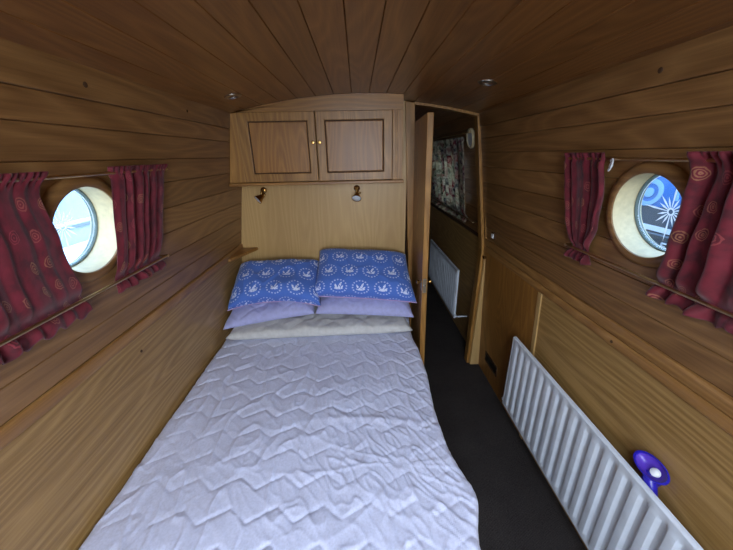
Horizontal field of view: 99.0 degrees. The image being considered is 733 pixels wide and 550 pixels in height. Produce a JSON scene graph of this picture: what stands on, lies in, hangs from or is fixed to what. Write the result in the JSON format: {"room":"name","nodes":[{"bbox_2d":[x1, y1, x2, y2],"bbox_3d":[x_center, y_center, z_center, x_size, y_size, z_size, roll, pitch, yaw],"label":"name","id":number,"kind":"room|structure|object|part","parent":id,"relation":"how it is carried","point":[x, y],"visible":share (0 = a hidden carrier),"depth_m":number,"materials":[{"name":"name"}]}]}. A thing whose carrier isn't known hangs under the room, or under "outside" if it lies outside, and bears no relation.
{"room":"ship interior","nodes":[
{"label":"ship interior","id":0,"kind":"room"},
{"bbox_2d":[0,38,242,549],"bbox_3d":[-0.899,0.086,1.827,0.268,2.035,6.000,-2,21,-1],"label":"wall","id":1,"kind":"structure","parent":0,"point":[61,474],"depth_m":1.05,"materials":[{"name":"brown wood"}]},
{"bbox_2d":[0,168,168,346],"bbox_3d":[-0.856,-0.089,0.848,0.170,0.355,0.975,-2,21,-1],"label":"window","id":2,"kind":"structure","parent":1,"relation":"in","point":[99,256],"depth_m":0.98,"materials":[{"name":"brown wood"}]},
{"bbox_2d":[0,171,92,364],"bbox_3d":[-0.806,0.022,0.623,0.120,0.413,0.533,-2,21,-1],"label":"curtain","id":3,"kind":"object","parent":2,"relation":"hanging from","point":[38,281],"visible":0.98,"depth_m":0.74,"materials":[{"name":"red fabric"}]},
{"bbox_3d":[-0.793,-0.247,0.789,0.036,0.020,0.975,-2,21,-1],"label":"curtain rail","id":4,"kind":"part","parent":2,"relation":"part of","materials":[{"name":"metal"}]},
{"bbox_3d":[-0.831,0.080,0.876,0.058,0.020,0.905,-2,21,-1],"label":"curtain rail","id":5,"kind":"part","parent":2,"relation":"part of","materials":[{"name":"brown wood"}]},
{"bbox_2d":[107,164,167,293],"bbox_3d":[-0.813,-0.186,1.147,0.092,0.408,0.335,-2,21,-1],"label":"curtain","id":6,"kind":"object","parent":2,"relation":"hanging from","point":[138,197],"visible":0.97,"depth_m":1.09,"materials":[{"name":"red fabric"}]},
{"bbox_2d":[0,244,242,450],"bbox_3d":[-0.888,0.433,0.675,0.022,0.053,3.600,-2,21,-1],"label":"trim","id":7,"kind":"structure","parent":1,"relation":"attached to","point":[24,419],"depth_m":1.01,"materials":[{"name":"brown wood"}]},
{"bbox_3d":[-0.971,0.527,1.994,0.107,1.095,6.000,-2,21,-1],"label":"panel","id":8,"kind":"part","parent":1,"relation":"part of","materials":[{"name":"brown wood"}]},
{"bbox_2d":[228,247,257,261],"bbox_3d":[-0.884,-0.148,2.230,0.139,0.023,0.279,-2,21,-1],"label":"corner shelf","id":9,"kind":"object","parent":1,"relation":"attached to","point":[244,251],"visible":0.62,"depth_m":2.25,"materials":[{"name":"brown wood"}]},
{"bbox_2d":[241,101,405,262],"bbox_3d":[-0.372,-0.169,2.404,1.330,2.076,0.030,-2,21,-1],"label":"wall","id":10,"kind":"structure","parent":0,"point":[291,221],"depth_m":2.30,"materials":[{"name":"brown wood"}]},
{"bbox_2d":[254,187,266,203],"bbox_3d":[-0.733,-0.548,2.166,0.077,0.104,0.120,-2,21,-1],"label":"reading lamp","id":11,"kind":"object","parent":10,"relation":"attached to","point":[259,198],"visible":1,"depth_m":2.15,"materials":[{"name":"gold metal"}]},
{"bbox_3d":[-0.729,-0.524,2.146,0.078,0.072,0.062,-6,22,-13],"label":"lamp shade","id":12,"kind":"part","parent":11,"relation":"part of","materials":[{"name":"gold metal"}]},
{"bbox_2d":[229,93,403,186],"bbox_3d":[-0.321,-0.843,1.984,1.100,0.504,0.274,-2,21,-1],"label":"upper cabinet","id":13,"kind":"object","parent":10,"relation":"attached to","point":[360,135],"visible":0.99,"depth_m":1.89,"materials":[{"name":"brown wood"}]},
{"bbox_3d":[-0.530,-0.769,1.897,0.454,0.390,0.017,-2,21,-1],"label":"door","id":14,"kind":"part","parent":13,"relation":"part of","materials":[{"name":"brown wood"}]},
{"bbox_3d":[-0.521,-0.768,1.895,0.337,0.282,0.005,-2,21,-1],"label":"raised panel","id":15,"kind":"part","parent":13,"relation":"part of","materials":[{"name":"brown wood"}]},
{"bbox_3d":[-0.071,-0.782,1.906,0.454,0.390,0.017,-2,21,-1],"label":"door","id":16,"kind":"part","parent":13,"relation":"part of","materials":[{"name":"brown wood"}]},
{"bbox_3d":[-0.070,-0.781,1.904,0.338,0.282,0.005,-2,21,-1],"label":"raised panel","id":17,"kind":"part","parent":13,"relation":"part of","materials":[{"name":"brown wood"}]},
{"bbox_2d":[352,185,360,201],"bbox_3d":[-0.070,-0.566,2.178,0.066,0.106,0.123,-2,21,-1],"label":"reading lamp","id":18,"kind":"object","parent":10,"relation":"attached to","point":[356,197],"visible":1,"depth_m":2.16,"materials":[{"name":"gold metal"}]},
{"bbox_3d":[-0.062,-0.543,2.157,0.062,0.077,0.075,13,25,33],"label":"lamp shade","id":19,"kind":"part","parent":18,"relation":"part of","materials":[{"name":"white glass"}]},
{"bbox_3d":[-0.069,-0.529,2.155,0.058,0.044,0.044,-2,21,-1],"label":"bulb","id":20,"kind":"part","parent":18,"relation":"part of","materials":[{"name":"white glass"}]},
{"bbox_2d":[405,101,486,363],"bbox_3d":[0.646,-0.097,2.194,0.738,2.054,0.592,-2,21,-1],"label":"door","id":21,"kind":"structure","parent":10,"relation":"in","point":[419,134],"depth_m":2.12,"materials":[{"name":"brown wood"}]},
{"bbox_3d":[0.347,-0.180,2.427,0.154,2.054,0.080,-2,21,-1],"label":"post","id":22,"kind":"part","parent":21,"relation":"part of","materials":[{"name":"brown wood"}]},
{"bbox_3d":[0.356,0.060,1.966,0.031,0.095,0.052,-2,21,-1],"label":"latch plate","id":23,"kind":"part","parent":21,"relation":"part of","materials":[{"name":"silver metal"}]},
{"bbox_3d":[0.361,0.042,1.968,0.096,0.028,0.028,-2,21,-1],"label":"knob","id":24,"kind":"part","parent":21,"relation":"part of","materials":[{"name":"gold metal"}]},
{"bbox_3d":[0.827,-0.154,2.446,0.156,1.971,0.070,-2,21,-1],"label":"post","id":25,"kind":"part","parent":21,"relation":"part of","materials":[{"name":"brown wood"}]},
{"bbox_2d":[0,0,732,128],"bbox_3d":[-0.004,-0.884,1.482,2.000,0.210,6.000,-2,21,-1],"label":"ceiling","id":26,"kind":"structure","parent":0,"point":[437,52],"depth_m":0.88,"materials":[{"name":"brown wood"}]},
{"bbox_2d":[224,93,241,98],"bbox_3d":[-0.640,-0.857,1.495,0.086,0.028,0.086,-2,21,-1],"label":"recessed light","id":27,"kind":"object","parent":26,"relation":"in","point":[237,95],"visible":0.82,"depth_m":1.48,"materials":[{"name":"silver metal"}]},
{"bbox_2d":[477,80,496,85],"bbox_3d":[0.534,-0.853,1.382,0.086,0.027,0.086,-2,21,-1],"label":"recessed light","id":28,"kind":"object","parent":26,"relation":"in","point":[479,81],"visible":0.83,"depth_m":1.37,"materials":[{"name":"silver metal"}]},
{"bbox_2d":[405,219,406,261],"bbox_3d":[-0.119,-1.025,4.623,2.100,2.075,0.030,-2,21,-1],"label":"wall","id":29,"kind":"structure","parent":0,"point":[405,219],"depth_m":4.84,"materials":[{"name":"brown wood"}]},
{"bbox_2d":[424,278,586,549],"bbox_3d":[-0.014,1.034,2.217,2.300,0.050,6.000,-2,21,-1],"label":"floor","id":30,"kind":"structure","parent":0,"point":[518,509],"depth_m":1.93,"materials":[{"name":"grey carpet"}]},
{"bbox_3d":[-0.307,0.962,1.776,1.236,0.413,1.935,-2,21,-1],"label":"bed base","id":31,"kind":"object","parent":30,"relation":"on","visible":0},
{"bbox_2d":[78,317,480,549],"bbox_3d":[-0.272,0.670,1.656,1.296,0.213,1.937,-2,21,-1],"label":"mattress","id":32,"kind":"object","parent":31,"relation":"on","point":[334,442],"visible":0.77,"depth_m":1.22,"materials":[{"name":"white fabric"}]},
{"bbox_2d":[226,306,411,339],"bbox_3d":[-0.305,0.288,2.225,1.200,0.104,0.495,-2,21,-1],"label":"sheet","id":33,"kind":"object","parent":32,"relation":"on","point":[314,324],"visible":0.49,"depth_m":2.04,"materials":[{"name":"white fabric"}]},
{"bbox_2d":[223,301,314,329],"bbox_3d":[-0.645,0.192,2.213,0.610,0.171,0.430,-2,21,-1],"label":"pillow","id":34,"kind":"object","parent":33,"relation":"on","point":[261,312],"visible":0.47,"depth_m":2.07,"materials":[{"name":"purple fabric"}]},
{"bbox_2d":[227,259,320,310],"bbox_3d":[-0.633,0.051,2.210,0.645,0.282,0.376,-2,21,-1],"label":"pillow","id":35,"kind":"object","parent":34,"relation":"on","point":[265,281],"visible":0.98,"depth_m":2.11,"materials":[{"name":"blue fabric"}]},
{"bbox_2d":[315,297,413,316],"bbox_3d":[-0.014,0.147,2.251,0.671,0.152,0.417,-2,21,-1],"label":"pillow","id":36,"kind":"object","parent":33,"relation":"on","point":[329,305],"visible":0.38,"depth_m":2.10,"materials":[{"name":"purple fabric"}]},
{"bbox_2d":[315,248,416,302],"bbox_3d":[-0.019,-0.011,2.211,0.709,0.313,0.384,-2,21,-1],"label":"pillow","id":37,"kind":"object","parent":36,"relation":"on","point":[342,273],"visible":0.98,"depth_m":2.11,"materials":[{"name":"blue fabric"}]},
{"bbox_2d":[428,26,732,549],"bbox_3d":[0.899,0.035,1.862,0.253,2.035,6.000,-2,21,-1],"label":"wall","id":38,"kind":"structure","parent":0,"point":[631,109],"depth_m":1.11,"materials":[{"name":"brown wood"}]},
{"bbox_2d":[428,239,466,317],"bbox_3d":[0.873,-0.013,3.432,0.130,0.490,1.176,-2,21,-1],"label":"radiator","id":39,"kind":"object","parent":38,"relation":"attached to","point":[443,273],"visible":0.98,"depth_m":3.27,"materials":[{"name":"white metal"}]},
{"bbox_2d":[433,131,470,139],"bbox_3d":[0.722,-1.276,2.908,0.036,0.020,1.500,-2,21,-1],"label":"rail","id":40,"kind":"object","parent":38,"relation":"attached to","point":[468,131],"visible":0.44,"depth_m":2.53,"materials":[{"name":"gold metal"}]},
{"bbox_2d":[431,137,467,222],"bbox_3d":[0.764,-0.941,3.038,0.171,0.670,1.306,-2,21,-1],"label":"curtain","id":41,"kind":"object","parent":40,"relation":"hanging from","point":[447,179],"visible":0.91,"depth_m":2.83,"materials":[{"name":"multicoloured fabric"}]},
{"bbox_2d":[431,197,477,222],"bbox_3d":[0.820,-0.679,3.118,0.062,0.020,1.540,-2,21,-1],"label":"rail","id":42,"kind":"object","parent":38,"relation":"attached to","point":[431,197],"visible":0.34,"depth_m":2.81,"materials":[{"name":"gold metal"}]},
{"bbox_2d":[466,128,474,148],"bbox_3d":[0.756,-0.992,2.273,0.039,0.138,0.140,-2,21,-1],"label":"wall clock","id":43,"kind":"object","parent":38,"relation":"attached to","point":[470,137],"visible":0.94,"depth_m":2.25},
{"bbox_2d":[484,351,496,376],"bbox_3d":[0.972,0.692,2.448,0.006,0.085,0.220,-2,21,-1],"label":"air vent","id":44,"kind":"object","parent":38,"relation":"in","point":[492,366],"visible":1,"depth_m":2.43,"materials":[{"name":"black plastic"}]},
{"bbox_2d":[478,251,538,432],"bbox_3d":[0.961,0.431,2.222,0.070,1.035,0.755,-2,21,-1],"label":"wall panel","id":45,"kind":"object","parent":38,"relation":"attached to","point":[509,303],"depth_m":2.19,"materials":[{"name":"brown wood"}]},
{"bbox_2d":[519,292,542,438],"bbox_3d":[0.965,0.576,1.852,0.064,1.030,0.034,-2,21,-1],"label":"trim","id":46,"kind":"structure","parent":38,"relation":"attached to","point":[539,298],"depth_m":1.73,"materials":[{"name":"brown wood"}]},
{"bbox_3d":[0.983,0.471,2.032,0.104,1.095,6.000,-2,21,-1],"label":"panel","id":47,"kind":"part","parent":38,"relation":"part of","materials":[{"name":"brown wood"}]},
{"bbox_2d":[502,336,703,549],"bbox_3d":[0.950,0.822,1.392,0.108,0.510,1.266,-2,21,-1],"label":"radiator","id":48,"kind":"object","parent":38,"relation":"attached to","point":[610,506],"visible":1,"depth_m":1.30,"materials":[{"name":"white metal"}]},
{"bbox_2d":[633,450,669,496],"bbox_3d":[0.947,0.698,1.056,0.068,0.180,0.116,-2,21,-1],"label":"scoop","id":49,"kind":"object","parent":48,"relation":"on","point":[655,474],"visible":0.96,"depth_m":1.04,"materials":[{"name":"plastic"}]},
{"bbox_3d":[0.950,0.723,1.047,0.049,0.139,0.082,-2,21,-1],"label":"handle","id":50,"kind":"part","parent":49,"relation":"part of","materials":[{"name":"blue plastic"}]},
{"bbox_2d":[636,453,667,482],"bbox_3d":[0.944,0.640,1.037,0.050,0.043,0.096,-2,21,-1],"label":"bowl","id":51,"kind":"object","parent":49,"relation":"on","point":[653,471],"depth_m":1.04,"materials":[{"name":"purple plastic"}]},
{"bbox_2d":[484,237,732,436],"bbox_3d":[0.946,0.381,0.710,0.019,0.053,3.600,-2,21,-1],"label":"trim","id":52,"kind":"structure","parent":38,"relation":"attached to","point":[699,385],"depth_m":1.07,"materials":[{"name":"brown wood"}]},
{"bbox_2d":[564,157,732,317],"bbox_3d":[0.885,-0.136,0.859,0.165,0.360,0.970,-2,21,-1],"label":"window","id":53,"kind":"structure","parent":38,"relation":"in","point":[627,231],"depth_m":1.02,"materials":[{"name":"brown wood"}]},
{"bbox_2d":[563,152,605,264],"bbox_3d":[0.826,-0.245,1.196,0.106,0.417,0.234,-2,21,-1],"label":"curtain","id":54,"kind":"object","parent":53,"relation":"hanging from","point":[583,178],"visible":0.98,"depth_m":1.19,"materials":[{"name":"red fabric"}]},
{"bbox_2d":[607,158,613,171],"bbox_3d":[0.792,-0.357,1.015,0.012,0.041,0.025,-2,21,-1],"label":"curtain hook","id":55,"kind":"object","parent":53,"relation":"hanging from","point":[612,159],"visible":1,"depth_m":1.01,"materials":[{"name":"silver metal"}]},
{"bbox_3d":[0.870,0.032,0.896,0.048,0.020,0.920,-2,21,-1],"label":"curtain rail","id":56,"kind":"part","parent":53,"relation":"part of","materials":[{"name":"brown wood"}]},
{"bbox_3d":[0.817,-0.293,0.796,0.034,0.020,0.970,-2,21,-1],"label":"curtain rail","id":57,"kind":"part","parent":53,"relation":"part of","materials":[{"name":"metal"}]},
{"bbox_2d":[645,151,732,334],"bbox_3d":[0.844,-0.031,0.639,0.114,0.417,0.528,-2,21,-1],"label":"curtain","id":58,"kind":"object","parent":53,"relation":"hanging from","point":[697,262],"visible":0.97,"depth_m":0.77,"materials":[{"name":"red fabric"}]},
{"label":"harbour water","id":59,"kind":"object","parent":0,"visible":0},
{"bbox_2d":[53,191,90,247],"bbox_3d":[-4.750,-0.675,4.418,1.515,0.880,8.000,-2,21,-1],"label":"moored boat","id":60,"kind":"object","parent":59,"relation":"on","point":[73,202],"visible":0.21,"depth_m":4.48,"materials":[{"name":"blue paint"}]},
{"bbox_2d":[63,240,87,262],"bbox_3d":[-2.525,0.009,3.141,1.425,0.430,12.000,-2,21,-1],"label":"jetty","id":61,"kind":"object","parent":59,"relation":"on","point":[76,250],"visible":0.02,"depth_m":3.25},
{"bbox_2d":[641,176,681,247],"bbox_3d":[2.217,-0.795,3.512,1.387,1.480,9.000,-2,21,-1],"label":"narrowboat","id":62,"kind":"object","parent":59,"relation":"on","point":[660,187],"visible":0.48,"depth_m":1.74,"materials":[{"name":"blue metal"}]},
{"bbox_3d":[1.651,-0.596,1.804,0.062,0.425,1.100,-2,21,-1],"label":"blue panel","id":63,"kind":"part","parent":62,"relation":"part of","materials":[{"name":"paint"}]}
]}

